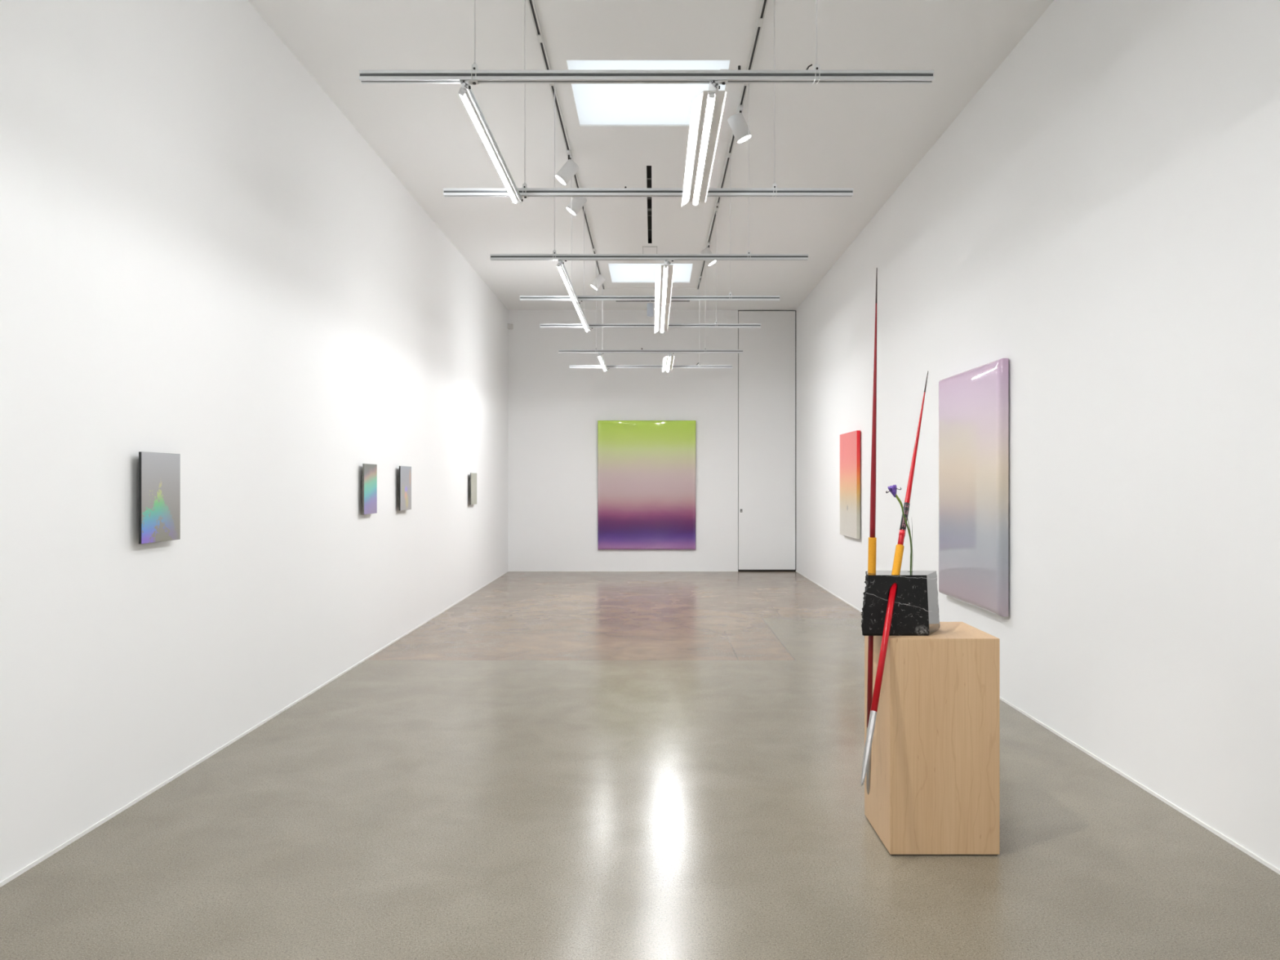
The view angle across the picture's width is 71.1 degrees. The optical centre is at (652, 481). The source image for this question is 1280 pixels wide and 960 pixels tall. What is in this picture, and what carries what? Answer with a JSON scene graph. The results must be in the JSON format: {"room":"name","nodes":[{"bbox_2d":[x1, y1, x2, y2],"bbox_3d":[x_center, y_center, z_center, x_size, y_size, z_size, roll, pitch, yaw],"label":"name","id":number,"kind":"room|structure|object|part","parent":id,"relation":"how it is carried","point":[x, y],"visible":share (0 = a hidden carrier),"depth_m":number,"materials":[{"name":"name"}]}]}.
{"room":"museum","nodes":[
{"label":"museum","id":0,"kind":"room"},
{"bbox_2d":[0,0,508,881],"bbox_3d":[-2.495,-0.690,4.500,0.150,4.380,21.000,0,0,0],"label":"wall","id":1,"kind":"structure","parent":0,"point":[204,260],"depth_m":4.75,"materials":[{"name":"white paint"}]},
{"bbox_2d":[138,451,180,543],"bbox_3d":[-2.395,0.074,4.325,0.050,0.428,0.340,0,0,0],"label":"panel","id":2,"kind":"object","parent":1,"relation":"attached to","point":[159,473],"visible":1,"depth_m":4.30,"materials":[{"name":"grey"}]},
{"bbox_2d":[0,570,508,887],"bbox_3d":[-2.417,1.492,4.500,0.006,0.016,21.000,0,0,0],"label":"baseboard","id":3,"kind":"structure","parent":1,"relation":"attached to","point":[46,855],"depth_m":4.57,"materials":[{"name":"white paint"}]},
{"bbox_2d":[361,463,377,514],"bbox_3d":[-2.395,0.059,7.530,0.050,0.418,0.340,0,0,0],"label":"panel","id":4,"kind":"object","parent":1,"relation":"attached to","point":[369,477],"visible":1,"depth_m":7.49,"materials":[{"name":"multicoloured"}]},
{"bbox_2d":[398,466,411,511],"bbox_3d":[-2.395,0.060,8.610,0.050,0.420,0.380,0,0,0],"label":"panel","id":5,"kind":"object","parent":1,"relation":"attached to","point":[405,472],"visible":1,"depth_m":8.58,"materials":[{"name":"grey"}]},
{"bbox_2d":[468,472,476,504],"bbox_3d":[-2.395,0.090,11.890,0.050,0.416,0.380,0,0,0],"label":"panel","id":6,"kind":"object","parent":1,"relation":"attached to","point":[473,482],"visible":1,"depth_m":11.82,"materials":[{"name":"grey"}]},
{"bbox_2d":[508,310,737,570],"bbox_3d":[-0.571,-0.690,15.075,3.998,4.380,0.150,0,0,0],"label":"wall","id":7,"kind":"structure","parent":0,"point":[555,409],"depth_m":15.00,"materials":[{"name":"white paint"}]},
{"bbox_2d":[507,323,513,328],"bbox_3d":[-2.379,-2.600,14.959,0.082,0.090,0.082,0,0,0],"label":"sensor","id":8,"kind":"object","parent":7,"relation":"attached to","point":[510,326],"visible":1,"depth_m":14.96,"materials":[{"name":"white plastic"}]},
{"bbox_2d":[508,570,737,571],"bbox_3d":[-0.493,1.492,14.997,3.842,0.016,0.006,0,0,0],"label":"baseboard","id":9,"kind":"structure","parent":7,"relation":"attached to","point":[508,571],"depth_m":14.99,"materials":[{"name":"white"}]},
{"bbox_2d":[597,420,695,549],"bbox_3d":[-0.100,0.053,14.953,1.635,2.155,0.051,0,1,0],"label":"painting","id":10,"kind":"object","parent":7,"relation":"attached to","point":[646,468],"visible":1,"depth_m":14.93},
{"bbox_2d":[737,311,795,569],"bbox_3d":[1.913,-0.696,15.021,0.951,4.332,0.057,0,0,0],"label":"door","id":11,"kind":"structure","parent":7,"relation":"in","point":[766,362],"depth_m":15.00,"materials":[{"name":"white paint"}]},
{"bbox_2d":[737,310,795,571],"bbox_3d":[1.989,-0.690,15.105,1.122,4.380,0.090,0,0,0],"label":"trim","id":12,"kind":"structure","parent":7,"relation":"attached to","point":[738,310],"depth_m":15.06,"materials":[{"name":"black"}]},
{"bbox_2d":[0,571,1279,959],"bbox_3d":[-0.010,1.560,4.550,5.220,0.120,21.500,0,0,0],"label":"floor","id":13,"kind":"structure","parent":0,"point":[549,765],"depth_m":3.84,"materials":[{"name":"concrete"}]},
{"bbox_2d":[864,622,999,855],"bbox_3d":[1.171,1.064,3.807,0.439,0.872,0.433,0,0,0],"label":"pedestal","id":14,"kind":"object","parent":13,"relation":"on","point":[935,790],"visible":0.88,"depth_m":3.59,"materials":[{"name":"brown wood"}]},
{"bbox_2d":[861,570,939,635],"bbox_3d":[1.035,0.504,3.752,0.369,0.248,0.200,0,0,0],"label":"marble block","id":15,"kind":"object","parent":14,"relation":"on","point":[916,605],"visible":0.96,"depth_m":3.65,"materials":[{"name":"black stone"}]},
{"bbox_2d":[866,267,877,794],"bbox_3d":[0.914,0.207,3.742,0.035,2.199,0.040,0,0,-44],"label":"bar","id":16,"kind":"object","parent":15,"relation":"in","point":[872,548],"visible":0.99,"depth_m":3.73,"materials":[{"name":"red metal"}]},
{"bbox_2d":[861,371,928,786],"bbox_3d":[1.018,0.316,3.718,0.034,1.644,0.881,0,0,32],"label":"bar","id":17,"kind":"object","parent":15,"relation":"in","point":[898,557],"visible":0.99,"depth_m":3.61,"materials":[{"name":"red metal"}]},
{"bbox_2d":[885,484,912,572],"bbox_3d":[1.046,0.209,3.773,0.152,0.397,0.058,0,0,-39],"label":"flower","id":18,"kind":"object","parent":15,"relation":"on","point":[892,489],"visible":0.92,"depth_m":3.75,"materials":[{"name":"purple plant"}]},
{"bbox_3d":[1.069,0.245,3.770,0.082,0.326,0.025,0,0,-37],"label":"stem","id":19,"kind":"part","parent":18,"relation":"part of","materials":[{"name":"green plant"}]},
{"bbox_2d":[248,0,1053,310],"bbox_3d":[-0.010,-2.950,4.500,5.120,0.140,21.300,0,0,0],"label":"ceiling","id":20,"kind":"structure","parent":0,"point":[868,139],"depth_m":7.09,"materials":[{"name":"paint"}]},
{"bbox_2d":[527,0,604,289],"bbox_3d":[-0.725,-2.860,3.890,0.033,0.040,18.780,0,0,0],"label":"track","id":21,"kind":"object","parent":20,"relation":"attached to","point":[531,3],"visible":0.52,"depth_m":6.73,"materials":[{"name":"white"}]},
{"bbox_2d":[555,150,579,185],"bbox_3d":[-0.736,-2.701,7.714,0.207,0.296,0.161,0,0,0],"label":"track spotlight","id":22,"kind":"object","parent":21,"relation":"attached to","point":[570,168],"visible":1,"depth_m":7.66,"materials":[{"name":"white metal"}]},
{"bbox_2d":[565,197,586,215],"bbox_3d":[-0.749,-2.734,8.820,0.203,0.231,0.170,0,0,0],"label":"track spotlight","id":23,"kind":"object","parent":21,"relation":"attached to","point":[577,202],"visible":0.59,"depth_m":8.75,"materials":[{"name":"white metal"}]},
{"bbox_2d":[591,274,605,290],"bbox_3d":[-0.753,-2.740,12.320,0.203,0.218,0.170,0,0,0],"label":"track spotlight","id":24,"kind":"object","parent":21,"relation":"attached to","point":[600,279],"visible":0.91,"depth_m":12.25,"materials":[{"name":"white metal"}]},
{"bbox_2d":[443,0,853,197],"bbox_3d":[-0.025,-2.214,4.956,2.261,1.272,0.044,0,0,0],"label":"crossbar","id":25,"kind":"object","parent":21,"relation":"hanging from","point":[774,192],"visible":1,"depth_m":4.94,"materials":[{"name":"grey metal"}]},
{"bbox_2d":[566,60,729,124],"bbox_3d":[-0.030,-2.892,6.685,1.120,0.001,1.130,0,0,0],"label":"skylight","id":26,"kind":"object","parent":20,"relation":"attached to","point":[596,104],"depth_m":6.73,"materials":[{"name":"white glass"}]},
{"bbox_2d":[646,165,652,243],"bbox_3d":[-0.035,-2.910,9.490,0.046,0.059,2.659,0,0,0],"label":"ceiling vent","id":27,"kind":"object","parent":20,"relation":"in","point":[648,167],"visible":0.85,"depth_m":9.50,"materials":[{"name":"black metal"}]},
{"bbox_2d":[642,246,657,253],"bbox_3d":[-0.035,-2.877,11.150,0.180,0.006,0.400,0,0,0],"label":"access panel","id":28,"kind":"object","parent":20,"relation":"attached to","point":[647,250],"visible":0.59,"depth_m":11.12,"materials":[{"name":"grey"}]},
{"bbox_2d":[646,301,653,316],"bbox_3d":[-0.040,-2.728,13.950,0.104,0.304,0.104,0,0,0],"label":"sensor","id":29,"kind":"object","parent":20,"relation":"hanging from","point":[650,306],"visible":0.92,"depth_m":13.90,"materials":[{"name":"white plastic"}]},
{"bbox_2d":[608,263,693,281],"bbox_3d":[-0.030,-2.892,12.390,1.120,0.001,1.140,0,0,0],"label":"window","id":30,"kind":"structure","parent":20,"relation":"attached to","point":[619,272],"depth_m":12.36,"materials":[{"name":"white glass"}]},
{"bbox_2d":[604,287,697,288],"bbox_3d":[-0.030,-2.876,13.290,1.370,0.008,0.020,0,0,0],"label":"trim","id":31,"kind":"structure","parent":20,"relation":"attached to","point":[605,287],"depth_m":13.28,"materials":[{"name":"paint"}]},
{"bbox_2d":[569,362,732,368],"bbox_3d":[-0.025,-2.214,12.440,2.261,1.272,0.044,0,0,0],"label":"crossbar","id":32,"kind":"object","parent":20,"relation":"hanging from","point":[696,366],"visible":0.8,"depth_m":12.42,"materials":[{"name":"grey metal"}]},
{"bbox_2d":[597,352,608,371],"bbox_3d":[-0.637,-1.556,11.710,0.084,0.049,1.490,0,0,0],"label":"linear light","id":33,"kind":"object","parent":32,"relation":"attached to","point":[600,356],"visible":1,"depth_m":11.56,"materials":[{"name":"metal"}]},
{"bbox_2d":[697,0,768,288],"bbox_3d":[0.668,-2.860,3.890,0.033,0.040,18.780,0,0,0],"label":"track","id":34,"kind":"object","parent":20,"relation":"attached to","point":[762,13],"visible":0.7,"depth_m":6.67,"materials":[{"name":"white"}]},
{"bbox_2d":[359,0,933,84],"bbox_3d":[-0.025,-2.214,3.539,2.261,1.272,0.044,0,0,0],"label":"crossbar","id":35,"kind":"object","parent":34,"relation":"hanging from","point":[816,76],"visible":1,"depth_m":3.52,"materials":[{"name":"metal"}]},
{"bbox_2d":[457,80,528,204],"bbox_3d":[-0.732,-1.556,4.247,0.084,0.049,1.447,0,0,0],"label":"linear light","id":36,"kind":"object","parent":35,"relation":"attached to","point":[465,92],"visible":1,"depth_m":4.02,"materials":[{"name":"metal"}]},
{"bbox_2d":[681,80,727,206],"bbox_3d":[0.227,-1.550,4.247,0.137,0.060,1.447,0,0,0],"label":"linear light","id":37,"kind":"object","parent":35,"relation":"attached to","point":[707,108],"visible":1,"depth_m":4.04,"materials":[{"name":"metal"}]},
{"bbox_3d":[0.240,-1.564,4.247,0.032,0.032,1.441,0,0,0],"label":"aluminium rail","id":38,"kind":"part","parent":37,"relation":"part of","materials":[{"name":"silver metal"}]},
{"bbox_2d":[489,84,808,261],"bbox_3d":[-0.025,-2.214,6.382,2.261,1.272,0.044,0,0,0],"label":"crossbar","id":39,"kind":"object","parent":34,"relation":"hanging from","point":[554,256],"visible":0.98,"depth_m":6.36,"materials":[{"name":"grey metal"}]},
{"bbox_2d":[520,155,779,301],"bbox_3d":[-0.025,-2.214,7.805,2.261,1.272,0.044,0,0,0],"label":"crossbar","id":40,"kind":"object","parent":34,"relation":"hanging from","point":[522,298],"visible":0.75,"depth_m":7.79,"materials":[{"name":"grey metal"}]},
{"bbox_2d":[556,259,593,332],"bbox_3d":[-0.647,-1.556,7.781,0.084,0.049,2.828,0,0,0],"label":"linear light","id":41,"kind":"object","parent":40,"relation":"attached to","point":[561,267],"visible":1,"depth_m":7.35,"materials":[{"name":"metal"}]},
{"bbox_2d":[654,259,674,333],"bbox_3d":[0.086,-1.550,7.781,0.137,0.060,2.828,0,0,0],"label":"linear light","id":42,"kind":"object","parent":40,"relation":"attached to","point":[664,273],"visible":1,"depth_m":7.35,"materials":[{"name":"metal"}]},
{"bbox_3d":[0.100,-1.564,7.781,0.032,0.032,2.822,0,0,0],"label":"aluminium rail","id":43,"kind":"part","parent":42,"relation":"part of","materials":[{"name":"white metal"}]},
{"bbox_2d":[539,204,760,328],"bbox_3d":[-0.025,-2.214,9.180,2.261,1.272,0.044,0,0,0],"label":"crossbar","id":44,"kind":"object","parent":34,"relation":"hanging from","point":[716,325],"visible":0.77,"depth_m":9.16,"materials":[{"name":"grey metal"}]},
{"bbox_2d":[558,248,742,353],"bbox_3d":[-0.025,-2.214,10.980,2.261,1.272,0.044,0,0,0],"label":"crossbar","id":45,"kind":"object","parent":34,"relation":"hanging from","point":[560,351],"visible":0.98,"depth_m":10.96,"materials":[{"name":"grey metal"}]},
{"bbox_2d":[662,352,674,372],"bbox_3d":[0.199,-1.550,11.710,0.137,0.060,1.490,0,0,0],"label":"linear light","id":46,"kind":"object","parent":45,"relation":"attached to","point":[668,361],"visible":1,"depth_m":11.56,"materials":[{"name":"metal"}]},
{"bbox_2d":[700,242,715,266],"bbox_3d":[0.663,-2.708,10.670,0.195,0.281,0.169,0,0,0],"label":"track spotlight","id":47,"kind":"object","parent":34,"relation":"attached to","point":[707,251],"visible":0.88,"depth_m":10.61,"materials":[{"name":"white metal"}]},
{"bbox_2d":[728,104,751,143],"bbox_3d":[0.658,-2.709,6.796,0.180,0.279,0.157,0,0,0],"label":"track spotlight","id":48,"kind":"object","parent":34,"relation":"attached to","point":[738,125],"visible":0.98,"depth_m":6.73,"materials":[{"name":"white metal"}]},
{"bbox_2d":[795,0,1279,869],"bbox_3d":[2.475,-0.690,4.500,0.150,4.380,21.000,0,0,0],"label":"wall","id":49,"kind":"structure","parent":0,"point":[1100,219],"depth_m":4.70,"materials":[{"name":"white paint"}]},
{"bbox_2d":[840,430,860,538],"bbox_3d":[2.367,0.032,10.780,0.042,1.250,0.930,0,0,0],"label":"painting","id":50,"kind":"object","parent":49,"relation":"attached to","point":[850,442],"visible":1,"depth_m":10.65},
{"bbox_2d":[938,358,1008,616],"bbox_3d":[2.352,0.037,6.660,0.072,1.735,1.290,0,0,0],"label":"painting","id":51,"kind":"object","parent":49,"relation":"attached to","point":[973,403],"visible":1,"depth_m":6.43},
{"bbox_2d":[795,570,1279,874],"bbox_3d":[2.397,1.492,4.500,0.006,0.016,21.000,0,0,0],"label":"baseboard","id":52,"kind":"structure","parent":49,"relation":"attached to","point":[1251,854],"depth_m":4.33,"materials":[{"name":"white paint"}]}
]}

